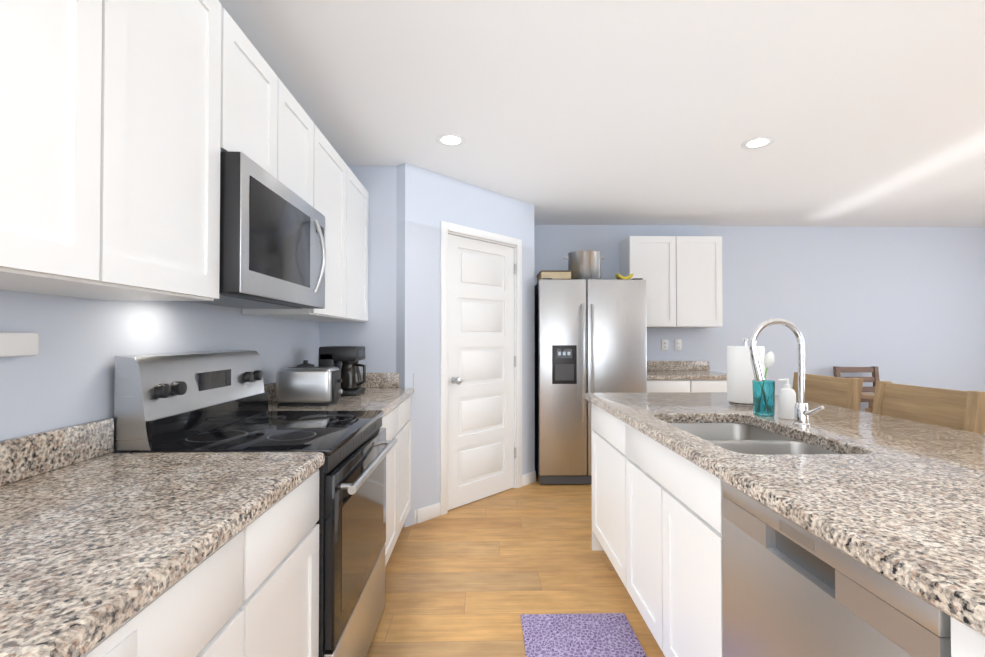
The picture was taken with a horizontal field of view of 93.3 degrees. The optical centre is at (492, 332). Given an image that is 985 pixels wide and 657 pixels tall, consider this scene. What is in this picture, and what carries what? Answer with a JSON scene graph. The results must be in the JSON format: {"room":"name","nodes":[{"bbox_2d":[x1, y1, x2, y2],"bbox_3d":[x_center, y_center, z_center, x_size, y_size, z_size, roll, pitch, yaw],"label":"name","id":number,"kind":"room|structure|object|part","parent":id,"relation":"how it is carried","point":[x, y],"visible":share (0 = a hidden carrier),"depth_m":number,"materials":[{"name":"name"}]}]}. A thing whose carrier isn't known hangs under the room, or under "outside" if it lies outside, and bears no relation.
{"room":"kitchen","nodes":[
{"label":"kitchen","id":0,"kind":"room"},
{"bbox_2d":[0,290,319,452],"bbox_3d":[-1.182,0.053,1.111,0.100,2.440,7.550,0,-1,-1],"label":"wall","id":1,"kind":"structure","parent":0,"point":[64,377],"depth_m":1.33,"materials":[{"name":"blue paint"}]},
{"bbox_2d":[0,0,139,295],"bbox_3d":[-0.956,-0.547,0.736,0.324,0.890,0.559,0,-1,-1],"label":"upper cabinet","id":2,"kind":"object","parent":1,"relation":"attached to","point":[123,123],"depth_m":0.89,"materials":[{"name":"white wood"}]},
{"bbox_2d":[0,382,275,484],"bbox_3d":[-1.133,0.307,1.815,0.022,0.099,2.692,0,-1,-1],"label":"backsplash","id":3,"kind":"structure","parent":1,"relation":"attached to","point":[21,457],"depth_m":1.18,"materials":[{"name":"beige stone"}]},
{"bbox_2d":[67,0,231,300],"bbox_3d":[-0.965,-0.542,1.135,0.324,0.890,0.496,0,-1,-1],"label":"upper cabinet","id":4,"kind":"object","parent":1,"relation":"attached to","point":[184,43],"depth_m":1.22,"materials":[{"name":"white wood"}]},
{"bbox_2d":[228,19,291,189],"bbox_3d":[-0.975,-0.763,1.610,0.324,0.435,0.441,0,-1,-1],"label":"upper cabinet","id":5,"kind":"object","parent":1,"relation":"attached to","point":[259,103],"depth_m":1.62,"materials":[{"name":"white wood"}]},
{"bbox_2d":[187,151,325,308],"bbox_3d":[-0.924,-0.324,1.762,0.438,0.429,0.748,0,-1,-1],"label":"over-the-range microwave","id":6,"kind":"object","parent":5,"relation":"attached to","point":[272,244],"visible":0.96,"depth_m":1.57,"materials":[{"name":"grey metal"}]},
{"bbox_2d":[242,131,351,321],"bbox_3d":[-0.993,-0.525,2.433,0.324,0.890,0.580,0,-1,-1],"label":"upper cabinet","id":7,"kind":"object","parent":1,"relation":"attached to","point":[335,204],"depth_m":2.48,"materials":[{"name":"white wood"}]},
{"bbox_2d":[292,95,319,208],"bbox_3d":[-0.982,-0.759,1.922,0.324,0.435,0.441,0,-1,-1],"label":"upper cabinet","id":8,"kind":"object","parent":1,"relation":"attached to","point":[305,134],"depth_m":2.06,"materials":[{"name":"white wood"}]},
{"bbox_2d":[305,172,368,321],"bbox_3d":[-1.003,-0.519,2.885,0.324,0.890,0.579,0,-1,-1],"label":"upper cabinet","id":9,"kind":"object","parent":1,"relation":"attached to","point":[360,196],"depth_m":2.97,"materials":[{"name":"white wood"}]},
{"bbox_2d":[320,166,396,372],"bbox_3d":[-0.847,0.080,3.224,0.660,2.440,0.100,0,-1,-1],"label":"wall","id":10,"kind":"structure","parent":0,"point":[375,334],"depth_m":3.18,"materials":[{"name":"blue paint"}]},
{"bbox_2d":[361,373,413,388],"bbox_3d":[-0.843,0.324,3.157,0.614,0.099,0.021,0,-1,-1],"label":"backsplash","id":11,"kind":"structure","parent":10,"relation":"attached to","point":[373,380],"depth_m":3.15,"materials":[{"name":"beige stone"}]},
{"bbox_2d":[396,163,534,527],"bbox_3d":[-0.143,0.085,3.642,0.100,2.440,1.383,-1,-1,44],"label":"wall","id":12,"kind":"structure","parent":0,"point":[428,201],"depth_m":3.27,"materials":[{"name":"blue paint"}]},
{"bbox_2d":[414,471,535,523],"bbox_3d":[2.447,1.226,1.174,7.160,0.095,7.350,0,-1,-1],"label":"baseboard","id":13,"kind":"structure","parent":12,"relation":"attached to","point":[429,512],"depth_m":3.25,"materials":[{"name":"white wood"}]},
{"bbox_2d":[440,221,521,514],"bbox_3d":[-0.097,0.255,3.677,0.116,2.102,0.894,-1,-1,44],"label":"door frame","id":14,"kind":"structure","parent":12,"relation":"attached to","point":[461,230],"depth_m":3.47,"materials":[{"name":"white wood"}]},
{"bbox_2d":[448,234,515,509],"bbox_3d":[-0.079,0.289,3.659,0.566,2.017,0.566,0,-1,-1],"label":"pantry door","id":15,"kind":"structure","parent":12,"relation":"in","point":[481,366],"depth_m":3.64,"materials":[{"name":"white wood"}]},
{"bbox_2d":[366,475,664,656],"bbox_3d":[2.447,1.304,1.173,7.360,0.060,7.550,0,-1,-1],"label":"floor","id":16,"kind":"structure","parent":0,"point":[477,578],"depth_m":2.45,"materials":[{"name":"brown wood"}]},
{"bbox_2d":[96,513,271,656],"bbox_3d":[-0.808,0.825,0.749,0.619,0.885,0.500,0,-1,-1],"label":"base cabinet","id":17,"kind":"object","parent":16,"relation":"on","point":[224,609],"depth_m":0.85,"materials":[{"name":"white wood"}]},
{"bbox_3d":[-0.493,0.439,0.596,0.002,0.055,0.100,0,-1,-1],"label":"plate","id":18,"kind":"part","parent":17,"relation":"part of","materials":[{"name":"white wood"}]},
{"bbox_2d":[0,452,324,656],"bbox_3d":[-0.804,0.365,0.925,0.642,0.040,0.899,0,-1,-1],"label":"countertop","id":19,"kind":"structure","parent":17,"relation":"on","point":[91,546],"depth_m":0.81,"materials":[{"name":"beige stone"}]},
{"bbox_2d":[114,350,397,656],"bbox_3d":[-0.774,0.678,1.752,0.703,1.207,0.754,0,-1,-1],"label":"range","id":20,"kind":"object","parent":16,"relation":"on","point":[208,401],"visible":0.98,"depth_m":1.57,"materials":[{"name":"black metal"}]},
{"bbox_2d":[272,473,318,656],"bbox_3d":[-0.816,0.830,1.118,0.619,0.885,0.499,0,-1,-1],"label":"base cabinet","id":21,"kind":"object","parent":16,"relation":"on","point":[295,530],"depth_m":1.22,"materials":[{"name":"white wood"}]},
{"bbox_2d":[380,405,403,566],"bbox_3d":[-0.844,0.847,2.420,0.619,0.885,0.581,0,-1,-1],"label":"base cabinet","id":22,"kind":"object","parent":16,"relation":"on","point":[394,423],"depth_m":2.58,"materials":[{"name":"white wood"}]},
{"bbox_2d":[268,389,413,420],"bbox_3d":[-0.841,0.387,2.651,0.642,0.040,1.031,0,-1,-1],"label":"countertop","id":23,"kind":"structure","parent":22,"relation":"on","point":[386,400],"depth_m":2.42,"materials":[{"name":"beige stone"}]},
{"bbox_2d":[296,360,314,366],"bbox_3d":[-1.019,0.260,2.597,0.174,0.212,0.124,0,-1,-1],"label":"kettle","id":24,"kind":"object","parent":23,"relation":"on","point":[305,363],"visible":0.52,"depth_m":2.58,"materials":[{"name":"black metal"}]},
{"bbox_2d":[276,367,341,405],"bbox_3d":[-0.919,0.270,2.364,0.300,0.187,0.170,0,-1,-1],"label":"toaster","id":25,"kind":"object","parent":23,"relation":"on","point":[308,386],"visible":1,"depth_m":2.28,"materials":[{"name":"silver metal"}]},
{"bbox_2d":[318,346,365,395],"bbox_3d":[-0.874,0.226,2.791,0.268,0.285,0.220,0,-1,-1],"label":"coffee maker","id":26,"kind":"object","parent":23,"relation":"on","point":[345,360],"visible":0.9,"depth_m":2.72,"materials":[{"name":"black plastic"}]},
{"bbox_2d":[404,393,412,521],"bbox_3d":[-0.853,0.853,2.870,0.619,0.885,0.580,0,-1,-1],"label":"base cabinet","id":27,"kind":"object","parent":16,"relation":"on","point":[407,404],"depth_m":3.03,"materials":[{"name":"white wood"}]},
{"bbox_2d":[521,613,646,656],"bbox_3d":[0.373,1.276,1.694,0.475,0.008,0.840,0,-1,-1],"label":"rug","id":28,"kind":"object","parent":16,"relation":"on","point":[585,635],"visible":1,"depth_m":1.95,"materials":[{"name":"purple fabric"}]},
{"bbox_2d":[535,278,646,483],"bbox_3d":[0.854,0.426,4.358,0.925,1.777,0.876,0,-1,-1],"label":"refrigerator","id":29,"kind":"object","parent":16,"relation":"on","point":[590,336],"visible":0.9,"depth_m":3.98,"materials":[{"name":"silver metal"}]},
{"bbox_2d":[536,270,571,282],"bbox_3d":[0.553,-0.502,4.230,0.271,0.074,0.350,0,-1,-1],"label":"basket","id":30,"kind":"object","parent":29,"relation":"on","point":[559,274],"visible":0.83,"depth_m":4.06,"materials":[{"name":"wicker"}]},
{"bbox_2d":[563,250,604,279],"bbox_3d":[0.852,-0.599,4.319,0.380,0.270,0.308,0,-1,-1],"label":"stock pot","id":31,"kind":"object","parent":29,"relation":"on","point":[584,264],"visible":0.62,"depth_m":4.19,"materials":[{"name":"silver metal"}]},
{"bbox_2d":[615,273,633,279],"bbox_3d":[1.194,-0.499,4.225,0.148,0.064,0.106,0,-1,-1],"label":"bananas","id":32,"kind":"object","parent":29,"relation":"on","point":[618,276],"visible":0.94,"depth_m":4.18,"materials":[{"name":"yellow food"}]},
{"bbox_2d":[647,361,726,392],"bbox_3d":[1.793,0.804,4.516,0.940,1.025,0.645,0,-1,-1],"label":"base cabinet","id":33,"kind":"object","parent":16,"relation":"on","point":[669,376],"visible":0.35,"depth_m":4.22,"materials":[{"name":"white wood"}]},
{"bbox_2d":[647,361,726,379],"bbox_3d":[1.793,0.362,4.521,0.940,0.140,0.645,0,-1,-1],"label":"countertop","id":34,"kind":"structure","parent":33,"relation":"on","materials":[{"name":"stone"}]},
{"bbox_2d":[590,402,984,656],"bbox_3d":[0.945,0.835,1.496,0.658,0.885,2.588,0,-1,-1],"label":"kitchen island","id":35,"kind":"object","parent":16,"relation":"on","point":[722,526],"depth_m":1.24,"materials":[{"name":"white wood"}]},
{"bbox_2d":[584,392,984,645],"bbox_3d":[1.155,0.373,1.532,1.130,0.040,2.700,0,-1,-1],"label":"island countertop","id":36,"kind":"structure","parent":35,"relation":"on","point":[907,509],"depth_m":1.07,"materials":[{"name":"beige stone"}]},
{"bbox_2d":[727,338,764,405],"bbox_3d":[1.282,0.195,2.357,0.170,0.335,0.170,0,-1,-1],"label":"paper towel","id":37,"kind":"object","parent":36,"relation":"on","point":[740,375],"visible":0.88,"depth_m":2.30,"materials":[{"name":"white paper"}]},
{"bbox_2d":[660,418,855,453],"bbox_3d":[0.911,0.490,1.700,0.504,0.213,0.804,0,-1,-1],"label":"sink","id":38,"kind":"object","parent":36,"relation":"in","point":[738,435],"depth_m":1.83,"materials":[{"name":"silver metal"}]},
{"bbox_2d":[752,352,774,416],"bbox_3d":[1.177,0.221,2.015,0.091,0.276,0.086,0,-1,-1],"label":"glass","id":39,"kind":"object","parent":36,"relation":"on","point":[764,398],"visible":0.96,"depth_m":1.98,"materials":[{"name":"teal glass"}]},
{"bbox_2d":[778,379,795,419],"bbox_3d":[1.224,0.275,1.935,0.066,0.165,0.062,0,-1,-1],"label":"soap dispenser","id":40,"kind":"object","parent":36,"relation":"on","point":[787,397],"visible":0.9,"depth_m":1.91,"materials":[{"name":"white plastic"}]},
{"bbox_2d":[749,318,827,425],"bbox_3d":[1.105,0.151,1.750,0.231,0.411,0.138,0,-1,-1],"label":"faucet","id":41,"kind":"object","parent":36,"relation":"on","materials":[{"name":"silver metal"}]},
{"bbox_2d":[722,481,950,656],"bbox_3d":[0.929,0.833,0.963,0.603,0.877,0.606,0,-1,-1],"label":"dishwasher","id":42,"kind":"object","parent":35,"relation":"in","point":[787,591],"depth_m":0.95,"materials":[{"name":"grey metal"}]},
{"bbox_2d":[792,372,862,410],"bbox_3d":[1.584,0.761,2.507,0.480,1.060,0.460,0,-1,-1],"label":"stool","id":43,"kind":"object","parent":16,"relation":"on","point":[839,392],"depth_m":2.44,"materials":[{"name":"brown wood"}]},
{"bbox_2d":[833,366,879,401],"bbox_3d":[3.735,0.832,4.553,0.450,0.970,0.480,0,-1,-1],"label":"dining chair","id":44,"kind":"object","parent":16,"relation":"on","point":[837,371],"visible":0.1,"depth_m":4.76,"materials":[{"name":"brown wood"}]},
{"bbox_2d":[861,393,873,412],"bbox_3d":[4.146,0.928,3.840,1.650,0.760,0.900,0,-1,-1],"label":"dining table","id":45,"kind":"object","parent":16,"relation":"on","point":[870,398],"visible":0.1,"depth_m":4.16,"materials":[{"name":"brown wood"}]},
{"bbox_2d":[872,381,984,434],"bbox_3d":[1.596,0.754,1.937,0.480,1.060,0.460,0,-1,-1],"label":"stool","id":46,"kind":"object","parent":16,"relation":"on","point":[957,409],"visible":0.02,"depth_m":1.90,"materials":[{"name":"brown wood"}]},
{"bbox_2d":[218,0,984,226],"bbox_3d":[2.447,-1.196,1.205,7.360,0.060,7.550,0,-1,-1],"label":"ceiling","id":47,"kind":"structure","parent":0,"point":[866,113],"depth_m":2.30,"materials":[{"name":"white paint"}]},
{"bbox_2d":[436,134,465,146],"bbox_3d":[-0.247,-1.143,2.772,0.180,0.004,0.180,0,-1,-1],"label":"recessed light","id":48,"kind":"object","parent":47,"relation":"in","point":[451,140],"visible":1,"depth_m":2.77,"materials":[{"name":"white plastic"}]},
{"bbox_2d":[741,137,774,148],"bbox_3d":[1.603,-1.143,2.812,0.180,0.004,0.180,0,-1,-1],"label":"recessed light","id":49,"kind":"object","parent":47,"relation":"in","point":[758,143],"visible":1,"depth_m":2.81,"materials":[{"name":"white plastic"}]},
{"bbox_2d":[534,225,984,411],"bbox_3d":[3.201,0.102,4.931,5.693,2.440,0.100,0,-1,-1],"label":"wall","id":50,"kind":"structure","parent":0,"point":[902,305],"depth_m":4.90,"materials":[{"name":"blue paint"}]},
{"bbox_2d":[661,339,667,350],"bbox_3d":[1.796,0.131,4.845,0.072,0.116,0.008,0,-1,-1],"label":"electrical outlet","id":51,"kind":"object","parent":50,"relation":"attached to","point":[664,344],"visible":1,"depth_m":4.84,"materials":[{"name":"white plastic"}]},
{"bbox_2d":[620,236,722,327],"bbox_3d":[1.787,-0.496,4.693,0.915,0.890,0.324,0,-1,-1],"label":"upper cabinet","id":52,"kind":"object","parent":50,"relation":"attached to","point":[681,276],"visible":0.9,"depth_m":4.54,"materials":[{"name":"white wood"}]},
{"bbox_2d":[675,339,681,350],"bbox_3d":[1.936,0.131,4.848,0.072,0.116,0.008,0,-1,-1],"label":"electrical outlet","id":53,"kind":"object","parent":50,"relation":"attached to","point":[678,344],"visible":1,"depth_m":4.85,"materials":[{"name":"white plastic"}]},
{"bbox_3d":[-1.125,0.097,1.017,0.008,0.116,0.072,0,-1,-1],"label":"electrical outlet","id":54,"kind":"object","parent":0,"visible":0},
{"bbox_2d":[0,332,38,356],"bbox_3d":[-1.109,0.027,1.053,0.039,0.056,0.140,0,-1,-1],"label":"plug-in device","id":55,"kind":"object","parent":54,"relation":"attached to","point":[13,344],"visible":1,"depth_m":1.07,"materials":[{"name":"white plastic"}]}
]}

